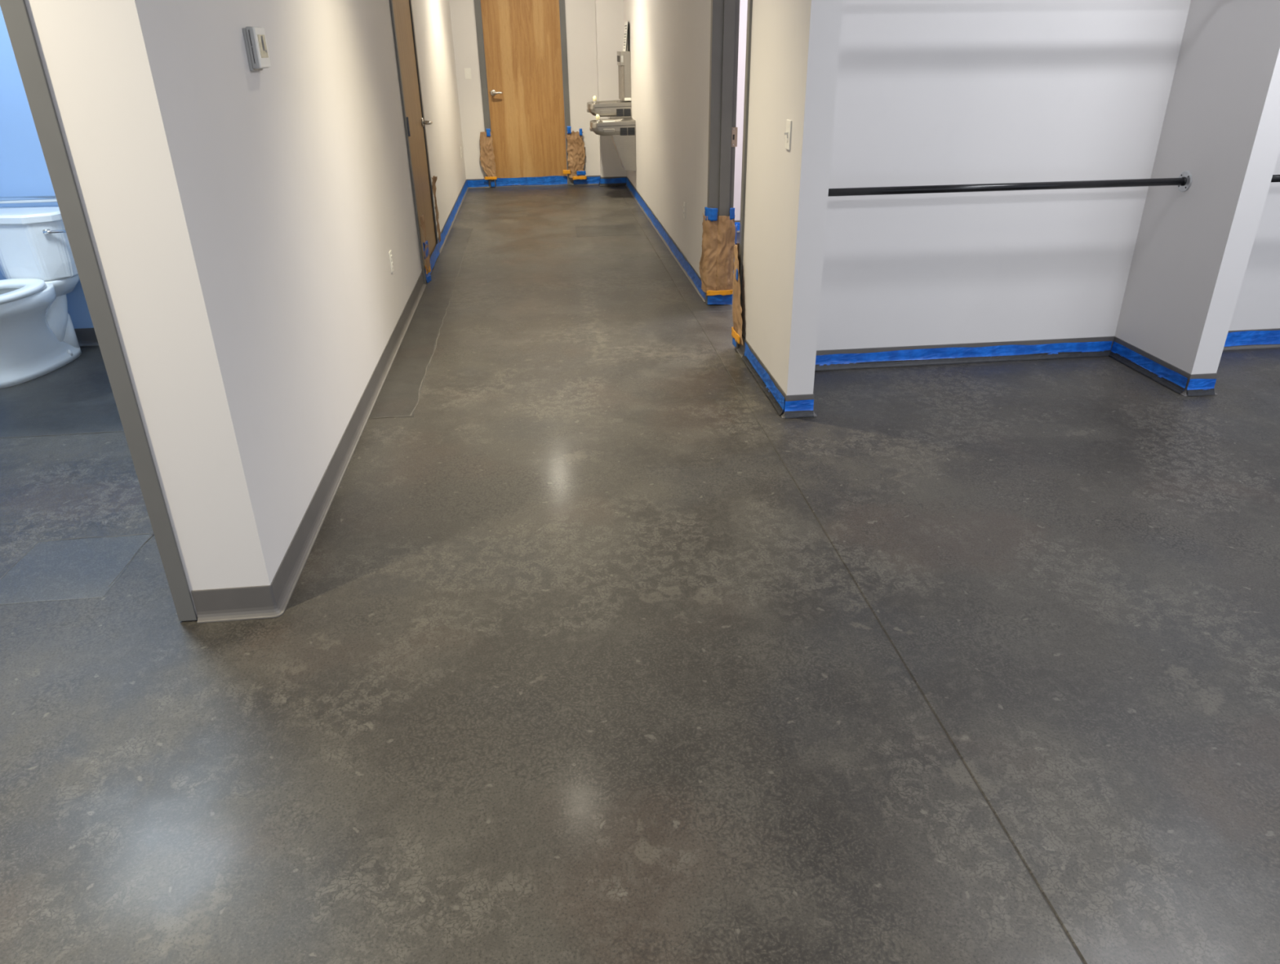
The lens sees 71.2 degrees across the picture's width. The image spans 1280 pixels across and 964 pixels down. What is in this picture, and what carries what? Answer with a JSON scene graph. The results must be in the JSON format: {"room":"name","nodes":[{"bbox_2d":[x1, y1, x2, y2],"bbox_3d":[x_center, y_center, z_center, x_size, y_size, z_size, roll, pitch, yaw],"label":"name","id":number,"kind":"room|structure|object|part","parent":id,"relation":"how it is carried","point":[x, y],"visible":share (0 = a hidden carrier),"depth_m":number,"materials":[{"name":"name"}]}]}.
{"room":"building hallway","nodes":[
{"label":"building hallway","id":0,"kind":"room"},
{"bbox_2d":[0,6,93,328],"bbox_3d":[-2.884,-2.198,4.555,2.670,3.050,0.100,-3,26,-5],"label":"wall","id":1,"kind":"structure","parent":0,"point":[24,171],"depth_m":4.68,"materials":[{"name":"blue paint"}]},
{"bbox_2d":[0,195,57,204],"bbox_3d":[-3.222,-1.507,4.755,1.026,0.076,0.072,-3,26,-5],"label":"grab bar","id":2,"kind":"object","parent":1,"relation":"attached to","point":[48,198],"visible":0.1,"depth_m":4.72,"materials":[{"name":"silver metal"}]},
{"bbox_2d":[74,328,98,346],"bbox_3d":[-2.857,-0.849,5.151,2.670,0.102,0.020,-3,26,-5],"label":"baseboard","id":3,"kind":"structure","parent":1,"relation":"attached to","point":[86,336],"depth_m":5.13,"materials":[{"name":"grey plastic"}]},
{"bbox_2d":[24,0,227,617],"bbox_3d":[-2.612,-0.909,1.921,2.770,3.050,0.120,-3,26,-5],"label":"wall","id":4,"kind":"structure","parent":0,"point":[57,25],"depth_m":2.21,"materials":[{"name":"paint"}]},
{"bbox_2d":[0,0,197,621],"bbox_3d":[-1.838,-0.554,2.191,1.011,2.146,0.142,-3,26,-5],"label":"door frame","id":5,"kind":"structure","parent":4,"relation":"in","point":[15,12],"depth_m":2.21,"materials":[{"name":"grey metal"}]},
{"bbox_2d":[76,0,466,587],"bbox_3d":[-1.655,-2.916,5.979,0.120,3.050,8.913,-3,26,-5],"label":"wall","id":6,"kind":"structure","parent":0,"point":[268,206],"depth_m":2.80,"materials":[{"name":"paint"}]},
{"bbox_2d":[242,26,271,71],"bbox_3d":[-1.183,-1.339,2.762,0.037,0.122,0.121,-3,26,-5],"label":"thermostat","id":7,"kind":"object","parent":6,"relation":"attached to","point":[255,37],"visible":1,"depth_m":2.72,"materials":[{"name":"grey plastic"}]},
{"bbox_3d":[-1.196,-1.336,2.761,0.010,0.118,0.112,-3,26,-5],"label":"plate","id":8,"kind":"part","parent":7,"relation":"part of","materials":[{"name":"grey plastic"}]},
{"bbox_2d":[191,271,426,623],"bbox_3d":[-1.413,-0.536,4.468,0.244,0.102,4.124,-3,26,-5],"label":"baseboard","id":9,"kind":"structure","parent":6,"relation":"attached to","point":[264,602],"depth_m":3.03,"materials":[{"name":"grey plastic"}]},
{"bbox_2d":[388,249,394,272],"bbox_3d":[-1.402,-1.246,5.043,0.009,0.115,0.070,-3,26,-5],"label":"wall outlet","id":10,"kind":"object","parent":6,"relation":"attached to","point":[390,251],"visible":1,"depth_m":5.03,"materials":[{"name":"white plastic"}]},
{"bbox_2d":[389,0,439,284],"bbox_3d":[-1.623,-2.603,6.346,0.194,2.156,1.080,-3,26,-5],"label":"door","id":11,"kind":"structure","parent":6,"relation":"in","point":[402,15],"depth_m":6.34,"materials":[{"name":"brown wood"}]},
{"bbox_2d":[419,213,431,283],"bbox_3d":[-1.502,-1.643,6.282,0.022,0.465,0.137,-1,26,-1],"label":"kraft paper","id":12,"kind":"object","parent":11,"relation":"attached to","point":[426,251],"visible":1,"depth_m":6.26,"materials":[{"name":"brown paper"}]},
{"bbox_3d":[-1.603,-2.705,6.728,0.072,0.024,0.128,-3,26,-5],"label":"lever handle","id":13,"kind":"part","parent":11,"relation":"part of","materials":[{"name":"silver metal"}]},
{"bbox_2d":[424,242,439,280],"bbox_3d":[-1.580,-1.687,6.810,0.008,0.095,1.000,-3,26,-5],"label":"tape","id":14,"kind":"object","parent":11,"relation":"attached to","point":[434,255],"visible":0.76,"depth_m":6.89,"materials":[{"name":"blue paper"}]},
{"bbox_2d":[431,175,440,242],"bbox_3d":[-1.626,-2.179,7.141,0.026,0.512,0.108,4,27,10],"label":"kraft paper","id":15,"kind":"object","parent":11,"relation":"attached to","point":[434,178],"visible":1,"depth_m":7.11,"materials":[{"name":"brown paper"}]},
{"bbox_2d":[437,180,468,253],"bbox_3d":[-1.848,-2.729,8.950,0.020,0.102,3.730,-3,26,-5],"label":"baseboard","id":16,"kind":"structure","parent":6,"relation":"attached to","point":[460,206],"depth_m":8.65,"materials":[{"name":"grey plastic"}]},
{"bbox_2d":[438,180,467,249],"bbox_3d":[-1.848,-2.730,8.946,0.009,0.087,3.716,-3,26,-5],"label":"tape","id":17,"kind":"object","parent":6,"relation":"attached to","point":[458,202],"visible":0.99,"depth_m":8.55,"materials":[{"name":"blue paper"}]},
{"bbox_2d":[448,0,599,184],"bbox_3d":[-1.144,-4.950,10.105,2.140,3.050,0.120,-3,26,-5],"label":"wall","id":18,"kind":"structure","parent":0,"point":[580,24],"depth_m":10.19,"materials":[{"name":"paint"}]},
{"bbox_2d":[464,67,471,79],"bbox_3d":[-1.945,-4.614,10.092,0.070,0.115,0.022,-3,26,-5],"label":"light switch","id":19,"kind":"object","parent":18,"relation":"attached to","point":[467,70],"visible":1,"depth_m":10.10,"materials":[{"name":"white plastic"}]},
{"bbox_2d":[466,178,489,188],"bbox_3d":[-1.927,-3.547,10.617,0.268,0.102,0.020,-3,26,-5],"label":"baseboard","id":20,"kind":"structure","parent":18,"relation":"attached to","point":[472,179],"depth_m":10.62,"materials":[{"name":"grey plastic"}]},
{"bbox_2d":[466,179,488,187],"bbox_3d":[-1.925,-3.547,10.618,0.248,0.090,0.007,-3,26,-5],"label":"tape","id":21,"kind":"object","parent":18,"relation":"attached to","point":[482,183],"visible":1,"depth_m":10.62,"materials":[{"name":"blue paper"}]},
{"bbox_2d":[474,0,573,187],"bbox_3d":[-1.316,-4.522,10.245,0.993,2.156,0.186,-3,26,-5],"label":"door","id":22,"kind":"structure","parent":18,"relation":"in","point":[522,44],"depth_m":10.21,"materials":[{"name":"brown wood"}]},
{"bbox_2d":[480,128,497,186],"bbox_3d":[-1.786,-3.796,10.476,0.183,0.656,0.030,-3,26,-5],"label":"kraft paper","id":23,"kind":"object","parent":22,"relation":"attached to","point":[486,154],"visible":1,"depth_m":10.47,"materials":[{"name":"brown paper"}]},
{"bbox_2d":[495,175,567,186],"bbox_3d":[-1.295,-3.597,10.675,0.850,0.102,0.008,-3,26,-5],"label":"tape","id":24,"kind":"object","parent":22,"relation":"attached to","point":[555,180],"visible":1,"depth_m":10.68,"materials":[{"name":"blue paper"}]},
{"bbox_2d":[562,126,586,179],"bbox_3d":[-0.781,-3.884,10.552,0.281,0.602,0.034,-3,26,-5],"label":"kraft paper","id":25,"kind":"object","parent":22,"relation":"attached to","point":[575,145],"visible":1,"depth_m":10.56,"materials":[{"name":"brown paper"}]},
{"bbox_2d":[595,0,626,177],"bbox_3d":[-0.336,-4.937,10.053,0.305,3.050,0.160,-3,26,-5],"label":"wall","id":26,"kind":"structure","parent":0,"point":[609,14],"depth_m":10.06,"materials":[{"name":"paint"}]},
{"bbox_2d":[573,176,599,184],"bbox_3d":[-0.640,-3.624,10.738,0.318,0.081,0.007,-3,26,-5],"label":"tape","id":27,"kind":"object","parent":26,"relation":"attached to","point":[588,180],"visible":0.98,"depth_m":10.74,"materials":[{"name":"blue paper"}]},
{"bbox_2d":[573,175,626,186],"bbox_3d":[-0.480,-3.599,10.678,0.638,0.102,0.180,-3,26,-5],"label":"baseboard","id":28,"kind":"structure","parent":26,"relation":"attached to","point":[585,175],"depth_m":10.72,"materials":[{"name":"grey plastic"}]},
{"bbox_2d":[598,177,626,186],"bbox_3d":[-0.335,-3.600,10.688,0.324,0.089,0.177,-3,26,-5],"label":"tape","id":29,"kind":"object","parent":26,"relation":"attached to","point":[615,181],"visible":1,"depth_m":10.62,"materials":[{"name":"paper"}]},
{"bbox_2d":[0,183,1279,963],"bbox_3d":[0.657,-0.611,4.737,9.750,0.063,14.050,-3,26,-5],"label":"floor","id":30,"kind":"structure","parent":0,"point":[584,648],"depth_m":2.42,"materials":[{"name":"concrete"}]},
{"bbox_2d":[0,206,81,388],"bbox_3d":[-3.219,-0.950,4.598,0.465,0.778,0.770,0,26,3],"label":"toilet","id":31,"kind":"object","parent":30,"relation":"on","point":[38,338],"visible":0.96,"depth_m":4.63,"materials":[{"name":"white ceramic"}]},
{"bbox_3d":[-3.240,-0.943,4.468,0.380,0.032,0.530,0,26,3],"label":"seat","id":32,"kind":"part","parent":31,"relation":"part of","materials":[{"name":"white plastic"}]},
{"bbox_3d":[-3.226,-1.389,4.662,0.436,0.046,0.268,0,26,3],"label":"tank lid","id":33,"kind":"part","parent":31,"relation":"part of","materials":[{"name":"white ceramic"}]},
{"bbox_3d":[-3.223,-1.239,4.742,0.412,0.297,0.256,0,26,3],"label":"tank","id":34,"kind":"part","parent":31,"relation":"part of","materials":[{"name":"white ceramic"}]},
{"bbox_3d":[-3.232,-0.780,4.654,0.376,0.424,0.690,0,26,3],"label":"bowl","id":35,"kind":"part","parent":31,"relation":"part of","materials":[{"name":"white ceramic"}]},
{"bbox_3d":[-3.032,-1.300,4.627,0.105,0.025,0.038,-14,29,-25],"label":"flush handle","id":36,"kind":"part","parent":31,"relation":"part of","materials":[{"name":"silver metal"}]},
{"bbox_2d":[623,0,843,395],"bbox_3d":[0.281,-3.326,6.753,0.120,3.050,7.595,-3,26,-5],"label":"wall","id":37,"kind":"structure","parent":0,"point":[794,53],"depth_m":4.15,"materials":[{"name":"paint"}]},
{"bbox_2d":[586,51,631,119],"bbox_3d":[-0.351,-4.233,9.784,0.466,0.868,0.473,-3,26,-5],"label":"fountain","id":38,"kind":"object","parent":37,"relation":"attached to","point":[621,108],"visible":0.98,"depth_m":9.62,"materials":[{"name":"silver metal"}]},
{"bbox_2d":[586,99,631,116],"bbox_3d":[-0.347,-4.120,9.844,0.460,0.143,0.465,-3,26,-5],"label":"basin","id":39,"kind":"object","parent":38,"relation":"in","point":[621,108],"depth_m":9.64,"materials":[{"name":"silver metal"}]},
{"bbox_3d":[-0.218,-3.994,9.661,0.074,0.075,0.005,-3,26,-5],"label":"vent panel","id":40,"kind":"part","parent":38,"relation":"part of","materials":[{"name":"grey metal"}]},
{"bbox_2d":[622,21,628,51],"bbox_3d":[-0.151,-4.732,9.489,0.045,0.279,0.292,-3,26,-5],"label":"notice sign","id":41,"kind":"object","parent":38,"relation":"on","point":[626,24],"visible":1,"depth_m":9.42,"materials":[{"name":"white paper"}]},
{"bbox_3d":[-0.138,-3.999,9.668,0.074,0.075,0.005,-3,26,-5],"label":"vent panel","id":42,"kind":"part","parent":38,"relation":"part of","materials":[{"name":"grey metal"}]},
{"bbox_2d":[589,114,635,171],"bbox_3d":[-0.297,-3.649,9.581,0.466,0.568,0.408,-3,26,-5],"label":"fountain","id":43,"kind":"object","parent":37,"relation":"attached to","point":[622,131],"visible":1,"depth_m":9.40,"materials":[{"name":"silver metal"}]},
{"bbox_2d":[590,117,635,135],"bbox_3d":[-0.296,-3.785,9.519,0.460,0.143,0.400,-3,26,-5],"label":"basin","id":44,"kind":"object","parent":43,"relation":"in","point":[616,126],"depth_m":9.35,"materials":[{"name":"silver metal"}]},
{"bbox_3d":[-0.171,-3.673,9.364,0.074,0.075,0.005,-3,26,-5],"label":"vent panel","id":45,"kind":"part","parent":43,"relation":"part of","materials":[{"name":"grey metal"}]},
{"bbox_3d":[-0.091,-3.678,9.371,0.074,0.075,0.005,-3,26,-5],"label":"vent panel","id":46,"kind":"part","parent":43,"relation":"part of","materials":[{"name":"grey metal"}]},
{"bbox_2d":[625,177,705,302],"bbox_3d":[0.131,-2.401,8.218,0.020,0.102,5.436,-3,26,-5],"label":"baseboard","id":47,"kind":"structure","parent":37,"relation":"attached to","point":[633,195],"depth_m":7.33,"materials":[{"name":"grey plastic"}]},
{"bbox_2d":[626,177,705,299],"bbox_3d":[0.133,-2.398,8.211,0.009,0.087,5.410,-3,26,-5],"label":"tape","id":48,"kind":"object","parent":37,"relation":"attached to","point":[685,264],"visible":0.97,"depth_m":7.27,"materials":[{"name":"blue paper"}]},
{"bbox_2d":[683,202,685,219],"bbox_3d":[0.323,-1.971,6.489,0.009,0.115,0.070,-3,26,-5],"label":"wall outlet","id":49,"kind":"object","parent":37,"relation":"attached to","point":[684,203],"visible":1,"depth_m":6.48,"materials":[{"name":"white plastic"}]},
{"bbox_2d":[705,0,752,348],"bbox_3d":[0.548,-1.926,4.888,0.165,2.166,1.012,-3,26,-5],"label":"door frame","id":50,"kind":"structure","parent":37,"relation":"in","point":[725,14],"depth_m":5.19,"materials":[{"name":"grey metal"}]},
{"bbox_2d":[698,207,735,295],"bbox_3d":[0.451,-1.460,5.638,0.281,0.546,0.147,18,32,34],"label":"kraft paper","id":51,"kind":"object","parent":50,"relation":"attached to","point":[716,268],"visible":0.99,"depth_m":5.60,"materials":[{"name":"brown paper"}]},
{"bbox_2d":[707,294,732,304],"bbox_3d":[0.514,-1.174,5.735,0.160,0.075,0.008,-3,26,-5],"label":"tape","id":52,"kind":"object","parent":50,"relation":"attached to","point":[717,299],"visible":1,"depth_m":5.74,"materials":[{"name":"blue paper"}]},
{"bbox_3d":[0.564,-2.059,5.332,0.035,0.110,0.003,-3,26,-5],"label":"strike plate","id":53,"kind":"part","parent":50,"relation":"part of","materials":[{"name":"silver metal"}]},
{"bbox_2d":[731,224,742,346],"bbox_3d":[0.540,-1.035,4.755,0.127,0.636,0.276,10,28,21],"label":"kraft paper","id":54,"kind":"object","parent":50,"relation":"attached to","point":[736,331],"visible":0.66,"depth_m":4.75,"materials":[{"name":"brown paper"}]},
{"bbox_2d":[736,334,817,418],"bbox_3d":[0.662,-0.555,4.443,0.161,0.102,1.006,-3,26,-5],"label":"baseboard","id":55,"kind":"object","parent":37,"relation":"attached to","point":[740,350],"visible":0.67,"depth_m":4.12,"materials":[{"name":"grey plastic"}]},
{"bbox_2d":[741,342,784,415],"bbox_3d":[0.594,-0.520,4.382,0.021,0.092,0.829,-3,26,-5],"label":"tape","id":56,"kind":"object","parent":55,"relation":"attached to","point":[757,371],"visible":1,"depth_m":4.34,"materials":[{"name":"paper"}]},
{"bbox_2d":[784,399,813,418],"bbox_3d":[0.715,-0.327,4.003,0.132,0.076,0.020,-3,26,-5],"label":"tape","id":57,"kind":"object","parent":55,"relation":"attached to","point":[801,408],"visible":1,"depth_m":4.01,"materials":[{"name":"paper"}]},
{"bbox_2d":[783,119,791,150],"bbox_3d":[0.607,-1.437,3.696,0.022,0.115,0.070,-3,26,-5],"label":"light switch","id":58,"kind":"object","parent":37,"relation":"attached to","point":[788,122],"visible":1,"depth_m":3.69,"materials":[{"name":"white plastic"}]},
{"bbox_2d":[733,0,747,220],"bbox_3d":[1.689,-3.667,7.405,2.840,3.050,0.100,-3,26,-5],"label":"wall","id":59,"kind":"structure","parent":0,"point":[743,3],"depth_m":7.49,"materials":[{"name":"white paint"}]},
{"bbox_2d":[734,222,739,231],"bbox_3d":[1.030,-2.277,7.938,1.420,0.083,0.008,-3,26,-5],"label":"tape","id":60,"kind":"object","parent":59,"relation":"attached to","point":[735,223],"visible":0.02,"depth_m":7.92,"materials":[{"name":"blue paper"}]},
{"bbox_2d":[816,0,1279,350],"bbox_3d":[3.087,-2.108,4.186,4.840,3.050,0.120,-3,26,-5],"label":"wall","id":61,"kind":"structure","parent":0,"point":[929,92],"depth_m":4.25,"materials":[{"name":"paint"}]},
{"bbox_2d":[814,341,1112,370],"bbox_3d":[1.610,-0.654,4.632,1.770,0.085,0.021,-3,26,-5],"label":"baseboard","id":62,"kind":"structure","parent":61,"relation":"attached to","point":[940,356],"depth_m":4.64,"materials":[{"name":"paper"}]},
{"bbox_2d":[816,328,1279,396],"bbox_3d":[3.148,-0.622,4.500,4.840,0.102,0.630,-3,26,-5],"label":"baseboard","id":63,"kind":"structure","parent":61,"relation":"attached to","point":[1210,375],"depth_m":4.62,"materials":[{"name":"grey plastic"}]},
{"bbox_2d":[1223,330,1279,346],"bbox_3d":[4.078,-0.818,4.861,2.862,0.083,0.008,-3,26,-5],"label":"tape","id":64,"kind":"object","parent":61,"relation":"attached to","point":[1249,337],"visible":0.43,"depth_m":4.79,"materials":[{"name":"blue paper"}]},
{"bbox_2d":[1115,0,1279,374],"bbox_3d":[2.575,-1.915,3.809,0.126,3.050,0.610,-3,26,-5],"label":"wall","id":65,"kind":"structure","parent":0,"point":[1221,124],"depth_m":4.00,"materials":[{"name":"paint"}]},
{"bbox_2d":[827,170,1191,196],"bbox_3d":[1.619,-1.333,4.039,1.802,0.092,0.092,-3,26,-5],"label":"closet rod","id":66,"kind":"object","parent":65,"relation":"attached to","point":[1184,182],"visible":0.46,"depth_m":4.03,"materials":[{"name":"black metal"}]},
{"bbox_2d":[1108,341,1187,394],"bbox_3d":[2.518,-0.578,4.454,0.021,0.081,0.594,-3,26,-5],"label":"tape","id":67,"kind":"object","parent":65,"relation":"attached to","point":[1158,373],"visible":1,"depth_m":4.43,"materials":[{"name":"paper"}]},
{"bbox_2d":[1186,378,1216,395],"bbox_3d":[2.629,-0.445,4.176,0.135,0.079,0.020,-3,26,-5],"label":"tape","id":68,"kind":"object","parent":65,"relation":"attached to","point":[1196,387],"visible":1,"depth_m":4.18,"materials":[{"name":"paper"}]},
{"bbox_2d":[1271,174,1279,182],"bbox_3d":[4.063,-1.481,4.265,2.862,0.092,0.092,-3,26,-5],"label":"closet rod","id":69,"kind":"object","parent":65,"relation":"attached to","point":[1276,178],"visible":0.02,"depth_m":4.15,"materials":[{"name":"black metal"}]}
]}

